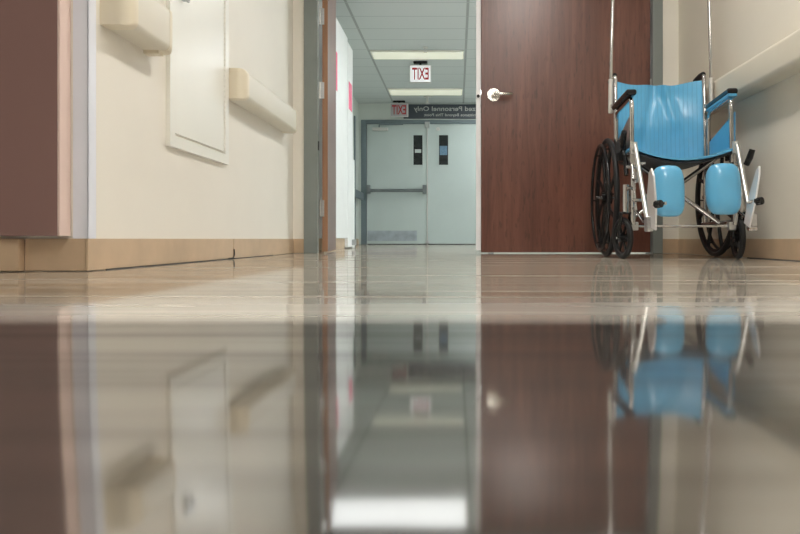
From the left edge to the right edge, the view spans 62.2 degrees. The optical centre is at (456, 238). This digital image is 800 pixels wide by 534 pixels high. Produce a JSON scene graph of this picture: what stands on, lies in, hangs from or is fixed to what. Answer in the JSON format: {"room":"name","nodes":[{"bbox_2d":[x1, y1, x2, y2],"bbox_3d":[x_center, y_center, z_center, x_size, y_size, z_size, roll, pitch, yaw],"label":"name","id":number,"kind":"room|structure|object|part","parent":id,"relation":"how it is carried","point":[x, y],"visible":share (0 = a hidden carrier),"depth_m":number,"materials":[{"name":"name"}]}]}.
{"room":"hospital interior","nodes":[
{"label":"hospital interior","id":0,"kind":"room"},
{"bbox_2d":[0,236,46,238],"bbox_3d":[-2.200,-1.135,1.990,2.000,2.460,0.120,0,0,0],"label":"wall","id":1,"kind":"structure","parent":0,"point":[1,237],"depth_m":1.93,"materials":[{"name":"beige paint"}]},
{"bbox_2d":[0,0,70,235],"bbox_3d":[-1.614,-1.107,1.901,0.972,2.196,0.055,0,0,0],"label":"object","id":2,"kind":"structure","parent":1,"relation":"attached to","point":[35,35],"depth_m":1.87,"materials":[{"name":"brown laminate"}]},
{"bbox_2d":[0,239,85,270],"bbox_3d":[-2.140,0.046,1.915,2.120,0.094,0.030,0,0,0],"label":"baseboard","id":3,"kind":"structure","parent":1,"relation":"attached to","point":[40,254],"depth_m":1.92,"materials":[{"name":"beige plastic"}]},
{"bbox_2d":[47,0,292,270],"bbox_3d":[-1.140,-1.135,3.140,0.120,2.460,2.420,0,0,0],"label":"wall","id":4,"kind":"structure","parent":0,"point":[147,188],"depth_m":2.63,"materials":[{"name":"beige paint"}]},
{"bbox_2d":[73,0,95,238],"bbox_3d":[-1.099,-1.183,1.948,0.045,2.364,0.043,0,0,0],"label":"trim","id":5,"kind":"structure","parent":4,"relation":"attached to","point":[84,11],"depth_m":1.93,"materials":[{"name":"white plastic"}]},
{"bbox_2d":[100,0,171,55],"bbox_3d":[-1.034,-0.720,2.163,0.091,0.163,0.335,0,0,0],"label":"handrail","id":6,"kind":"object","parent":4,"relation":"attached to","point":[147,24],"visible":1,"depth_m":2.11,"materials":[{"name":"beige plastic"}]},
{"bbox_2d":[85,239,303,270],"bbox_3d":[-1.046,0.046,3.137,0.079,0.094,2.426,0,0,0],"label":"baseboard","id":7,"kind":"structure","parent":4,"relation":"attached to","point":[101,254],"depth_m":2.49,"materials":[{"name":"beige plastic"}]},
{"bbox_2d":[166,0,228,164],"bbox_3d":[-1.055,-1.125,2.760,0.050,1.560,0.630,0,0,0],"label":"access panel","id":8,"kind":"object","parent":4,"relation":"attached to","point":[197,65],"visible":1,"depth_m":2.73,"materials":[{"name":"white paint"}]},
{"bbox_2d":[229,68,296,132],"bbox_3d":[-1.034,-0.730,3.605,0.091,0.142,1.030,0,0,0],"label":"handrail","id":9,"kind":"object","parent":4,"relation":"attached to","point":[245,91],"visible":0.96,"depth_m":3.36,"materials":[{"name":"beige plastic"}]},
{"bbox_2d":[353,97,357,238],"bbox_3d":[-1.780,-1.135,8.000,0.120,2.460,7.000,0,0,0],"label":"wall","id":10,"kind":"structure","parent":0,"point":[355,103],"depth_m":11.30,"materials":[{"name":"paint"}]},
{"bbox_2d":[354,116,355,238],"bbox_3d":[-1.711,-0.980,11.040,0.022,2.150,0.080,0,0,0],"label":"trim","id":11,"kind":"structure","parent":10,"relation":"attached to","point":[354,116],"depth_m":11.05,"materials":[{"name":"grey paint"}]},
{"bbox_2d":[355,189,363,199],"bbox_3d":[-1.665,-0.735,10.800,0.110,0.120,1.200,0,0,0],"label":"handrail","id":12,"kind":"object","parent":10,"relation":"attached to","point":[358,194],"visible":0.54,"depth_m":10.90,"materials":[{"name":"blue paint"}]},
{"bbox_2d":[319,0,475,102],"bbox_3d":[-0.700,-2.405,4.500,5.000,0.080,15.000,0,0,0],"label":"ceiling","id":13,"kind":"structure","parent":0,"point":[368,25],"depth_m":7.86,"materials":[{"name":"tile"}]},
{"bbox_2d":[390,100,407,116],"bbox_3d":[-0.990,-2.228,11.300,0.310,0.275,0.080,0,0,0],"label":"exit sign","id":14,"kind":"object","parent":13,"relation":"hanging from","point":[398,108],"visible":1,"depth_m":11.27,"materials":[{"name":"plastic"}]},
{"bbox_2d":[370,50,463,58],"bbox_3d":[-0.500,-2.350,8.430,1.180,0.030,0.340,0,0,0],"label":"recessed light","id":15,"kind":"object","parent":13,"relation":"in","point":[376,54],"visible":1,"depth_m":8.35,"materials":[{"name":"white paint"}]},
{"bbox_2d":[410,61,430,82],"bbox_3d":[-0.487,-2.223,8.800,0.285,0.285,0.080,0,0,0],"label":"exit sign","id":16,"kind":"object","parent":13,"relation":"hanging from","point":[420,73],"visible":1,"depth_m":8.77,"materials":[{"name":"plastic"}]},
{"bbox_2d":[387,88,462,94],"bbox_3d":[-0.500,-2.350,10.550,1.180,0.030,0.400,0,0,0],"label":"recessed light","id":17,"kind":"object","parent":13,"relation":"in","point":[392,91],"visible":1,"depth_m":10.45,"materials":[{"name":"white paint"}]},
{"bbox_2d":[389,90,460,94],"bbox_3d":[-0.500,-2.348,10.550,1.140,0.026,0.360,0,0,0],"label":"diffuser","id":18,"kind":"object","parent":17,"relation":"attached to","point":[392,92],"depth_m":10.52,"materials":[{"name":"white plastic"}]},
{"bbox_2d":[424,96,430,103],"bbox_3d":[-0.490,-2.305,10.950,0.118,0.120,0.118,0,0,0],"label":"sprinkler head","id":19,"kind":"object","parent":13,"relation":"attached to","point":[426,97],"visible":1,"depth_m":10.94},
{"bbox_2d":[0,244,799,533],"bbox_3d":[-0.700,0.099,4.500,5.000,0.008,15.000,0,0,0],"label":"floor","id":20,"kind":"structure","parent":0,"point":[364,388],"depth_m":0.40,"materials":[{"name":"beige tile"}]},
{"bbox_2d":[319,1,347,249],"bbox_3d":[-1.407,-0.965,6.130,0.617,2.120,1.020,0,0,0],"label":"wall","id":21,"kind":"structure","parent":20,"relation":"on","point":[341,38],"depth_m":6.23,"materials":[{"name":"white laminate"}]},
{"bbox_3d":[-1.108,-1.015,6.130,0.016,2.008,1.008,0,0,0],"label":"door","id":22,"kind":"part","parent":21,"relation":"part of","materials":[{"name":"white laminate"}]},
{"bbox_2d":[345,159,354,247],"bbox_3d":[-1.413,-0.380,7.072,0.605,0.950,0.175,0,0,0],"label":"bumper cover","id":23,"kind":"object","parent":20,"relation":"on","point":[353,246],"visible":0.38,"depth_m":7.08,"materials":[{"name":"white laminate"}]},
{"bbox_2d":[345,43,355,246],"bbox_3d":[-1.387,-0.955,6.810,0.655,2.080,0.320,0,0,0],"label":"wall","id":24,"kind":"structure","parent":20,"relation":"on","point":[349,242],"depth_m":6.82,"materials":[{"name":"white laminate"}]},
{"bbox_3d":[-1.108,-0.955,6.810,0.016,2.068,0.308,0,0,0],"label":"door","id":25,"kind":"part","parent":24,"relation":"part of","materials":[{"name":"white laminate"}]},
{"bbox_2d":[591,0,763,258],"bbox_3d":[1.065,-0.880,3.212,0.679,1.950,1.205,0,0,3],"label":"wheelchair","id":26,"kind":"object","parent":20,"relation":"on","point":[661,131],"visible":1,"depth_m":3.25,"materials":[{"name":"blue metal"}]},
{"bbox_3d":[0.848,-0.477,3.552,0.023,0.824,0.101,0,0,3],"label":"post","id":27,"kind":"part","parent":26,"relation":"part of","materials":[{"name":"silver metal"}]},
{"bbox_3d":[0.794,-0.065,3.120,0.062,0.124,0.063,0,0,-10],"label":"fork arm","id":28,"kind":"part","parent":26,"relation":"part of","materials":[{"name":"black plastic"}]},
{"bbox_3d":[0.830,-0.515,3.283,0.021,0.321,0.411,0,0,3],"label":"armrest frame","id":29,"kind":"part","parent":26,"relation":"part of","materials":[{"name":"silver metal"}]},
{"bbox_3d":[0.824,-0.245,3.088,0.023,0.360,0.023,0,0,3],"label":"post","id":30,"kind":"part","parent":26,"relation":"part of","materials":[{"name":"silver metal"}]},
{"bbox_3d":[0.802,-0.209,2.940,0.016,0.278,0.247,0,0,3],"label":"ratchet rod","id":31,"kind":"part","parent":26,"relation":"part of","materials":[{"name":"silver metal"}]},
{"bbox_3d":[0.802,-0.162,2.721,0.020,0.254,0.145,0,0,3],"label":"foot plate","id":32,"kind":"part","parent":26,"relation":"part of","materials":[{"name":"metal"}]},
{"bbox_3d":[0.807,-0.140,2.643,0.032,0.034,0.032,0,0,-34],"label":"adjuster knob","id":33,"kind":"part","parent":26,"relation":"part of","materials":[{"name":"black plastic"}]},
{"bbox_3d":[1.083,-0.625,3.551,0.450,0.439,0.090,0,0,3],"label":"backrest","id":34,"kind":"part","parent":26,"relation":"part of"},
{"bbox_3d":[1.068,-0.397,3.273,0.456,0.066,0.455,0,0,3],"label":"seat","id":35,"kind":"part","parent":26,"relation":"part of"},
{"bbox_3d":[1.316,-0.477,3.527,0.023,0.824,0.101,0,0,3],"label":"post","id":36,"kind":"part","parent":26,"relation":"part of","materials":[{"name":"silver metal"}]},
{"bbox_3d":[1.304,-0.080,3.293,0.020,0.020,0.470,0,0,3],"label":"rail","id":37,"kind":"part","parent":26,"relation":"part of","materials":[{"name":"silver metal"}]},
{"bbox_3d":[1.296,-0.515,3.258,0.021,0.321,0.411,0,0,6],"label":"armrest frame","id":38,"kind":"part","parent":26,"relation":"part of","materials":[{"name":"silver metal"}]},
{"bbox_3d":[1.291,-0.245,3.063,0.023,0.360,0.023,0,0,3],"label":"post","id":39,"kind":"part","parent":26,"relation":"part of","materials":[{"name":"silver metal"}]},
{"bbox_3d":[1.323,-0.065,3.093,0.062,0.124,0.063,0,0,9],"label":"fork arm","id":40,"kind":"part","parent":26,"relation":"part of","materials":[{"name":"black plastic"}]},
{"bbox_3d":[1.328,-0.371,3.000,0.030,0.077,0.056,0,0,-24],"label":"release handle","id":41,"kind":"part","parent":26,"relation":"part of","materials":[{"name":"black plastic"}]},
{"bbox_3d":[1.228,-0.174,2.740,0.050,0.254,0.080,0,0,3],"label":"foot plate","id":42,"kind":"part","parent":26,"relation":"part of","materials":[{"name":"metal"}]},
{"bbox_3d":[1.236,-0.155,2.701,0.032,0.034,0.032,0,0,-34],"label":"adjuster knob","id":43,"kind":"part","parent":26,"relation":"part of","materials":[{"name":"black plastic"}]},
{"bbox_2d":[358,103,475,243],"bbox_3d":[0.000,-1.135,11.575,3.680,2.460,0.150,0,0,0],"label":"wall","id":44,"kind":"structure","parent":0,"point":[366,111],"depth_m":11.50,"materials":[{"name":"paint"}]},
{"bbox_2d":[366,124,426,243],"bbox_3d":[-1.048,-0.959,11.467,1.045,2.083,0.156,0,0,0],"label":"door","id":45,"kind":"structure","parent":44,"relation":"in","point":[396,187],"depth_m":11.50,"materials":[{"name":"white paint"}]},
{"bbox_3d":[-1.130,-0.055,11.498,0.860,0.180,0.003,0,0,0],"label":"kick plate","id":46,"kind":"part","parent":45,"relation":"part of","materials":[{"name":"silver metal"}]},
{"bbox_3d":[-0.680,-1.550,11.523,0.170,0.530,0.006,0,0,0],"label":"pane","id":47,"kind":"part","parent":45,"relation":"part of","materials":[{"name":"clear glass"}]},
{"bbox_2d":[361,120,475,243],"bbox_3d":[-0.515,-0.990,11.550,2.310,2.170,0.140,0,0,0],"label":"trim frame","id":48,"kind":"object","parent":44,"relation":"attached to","point":[364,123],"visible":0.45,"depth_m":11.48,"materials":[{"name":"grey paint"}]},
{"bbox_2d":[427,128,427,243],"bbox_3d":[-0.517,-0.950,11.508,0.013,2.090,0.044,0,0,0],"label":"trim","id":49,"kind":"structure","parent":44,"relation":"attached to","point":[427,128],"depth_m":11.49,"materials":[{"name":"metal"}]},
{"bbox_2d":[425,122,429,242],"bbox_3d":[-0.517,-0.980,11.475,0.085,2.110,0.050,0,0,0],"label":"trim","id":50,"kind":"structure","parent":44,"relation":"attached to","point":[427,124],"depth_m":11.45,"materials":[{"name":"metal"}]},
{"bbox_2d":[403,104,475,118],"bbox_3d":[0.000,-2.217,11.484,1.860,0.245,0.032,0,0,0],"label":"sign board","id":51,"kind":"object","parent":44,"relation":"attached to","point":[415,111],"visible":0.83,"depth_m":11.47,"materials":[{"name":"grey plastic"}]},
{"bbox_2d":[428,124,475,243],"bbox_3d":[0.013,-0.959,11.517,1.045,2.083,0.056,0,0,0],"label":"door","id":52,"kind":"structure","parent":44,"relation":"in","point":[451,147],"depth_m":11.50,"materials":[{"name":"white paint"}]},
{"bbox_3d":[-0.235,-1.550,11.523,0.170,0.530,0.006,0,0,0],"label":"pane","id":53,"kind":"part","parent":52,"relation":"part of","materials":[{"name":"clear glass"}]},
{"bbox_2d":[293,0,678,238],"bbox_3d":[0.130,-1.135,4.425,2.660,2.460,0.150,0,0,0],"label":"wall","id":54,"kind":"structure","parent":0,"point":[670,7],"depth_m":4.35,"materials":[{"name":"beige paint"}]},
{"bbox_2d":[319,0,335,251],"bbox_3d":[-0.958,-0.973,4.915,0.057,2.114,1.014,0,0,-7],"label":"door","id":55,"kind":"structure","parent":54,"relation":"in","point":[327,13],"depth_m":4.52,"materials":[{"name":"brown wood"}]},
{"bbox_2d":[304,0,662,252],"bbox_3d":[0.173,-1.005,4.425,2.360,2.200,0.180,0,0,0],"label":"door frame","id":56,"kind":"structure","parent":54,"relation":"attached to","point":[311,7],"depth_m":4.33,"materials":[{"name":"grey paint"}]},
{"bbox_2d":[476,0,650,251],"bbox_3d":[0.710,-0.971,4.370,1.166,2.119,0.119,0,0,0],"label":"door","id":57,"kind":"structure","parent":54,"relation":"in","point":[542,66],"depth_m":4.38,"materials":[{"name":"brown wood"}]},
{"bbox_3d":[0.243,-0.955,4.353,0.086,0.086,0.055,0,0,0],"label":"handle","id":58,"kind":"part","parent":57,"relation":"part of","materials":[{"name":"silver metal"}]},
{"bbox_3d":[0.305,-0.954,4.327,0.128,0.025,0.029,0,0,-5],"label":"lever","id":59,"kind":"part","parent":57,"relation":"part of","materials":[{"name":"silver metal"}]},
{"bbox_2d":[679,0,799,257],"bbox_3d":[1.535,-1.135,0.800,0.150,2.460,7.600,0,0,0],"label":"wall","id":60,"kind":"structure","parent":0,"point":[767,122],"depth_m":3.21,"materials":[{"name":"beige paint"}]},
{"bbox_2d":[663,239,799,260],"bbox_3d":[1.407,0.046,0.675,0.107,0.094,7.350,0,0,0],"label":"baseboard","id":61,"kind":"structure","parent":60,"relation":"attached to","point":[785,249],"depth_m":3.21,"materials":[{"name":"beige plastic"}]},
{"bbox_2d":[706,29,799,114],"bbox_3d":[1.412,-0.778,2.450,0.096,0.139,3.700,0,0,0],"label":"handrail","id":62,"kind":"object","parent":60,"relation":"attached to","point":[780,61],"visible":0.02,"depth_m":2.97,"materials":[{"name":"beige plastic"}]},
{"bbox_2d":[747,257,798,260],"bbox_3d":[1.453,0.093,2.750,0.004,0.004,1.100,0,0,0],"label":"trim","id":63,"kind":"structure","parent":60,"relation":"attached to","point":[747,257],"depth_m":3.01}
]}

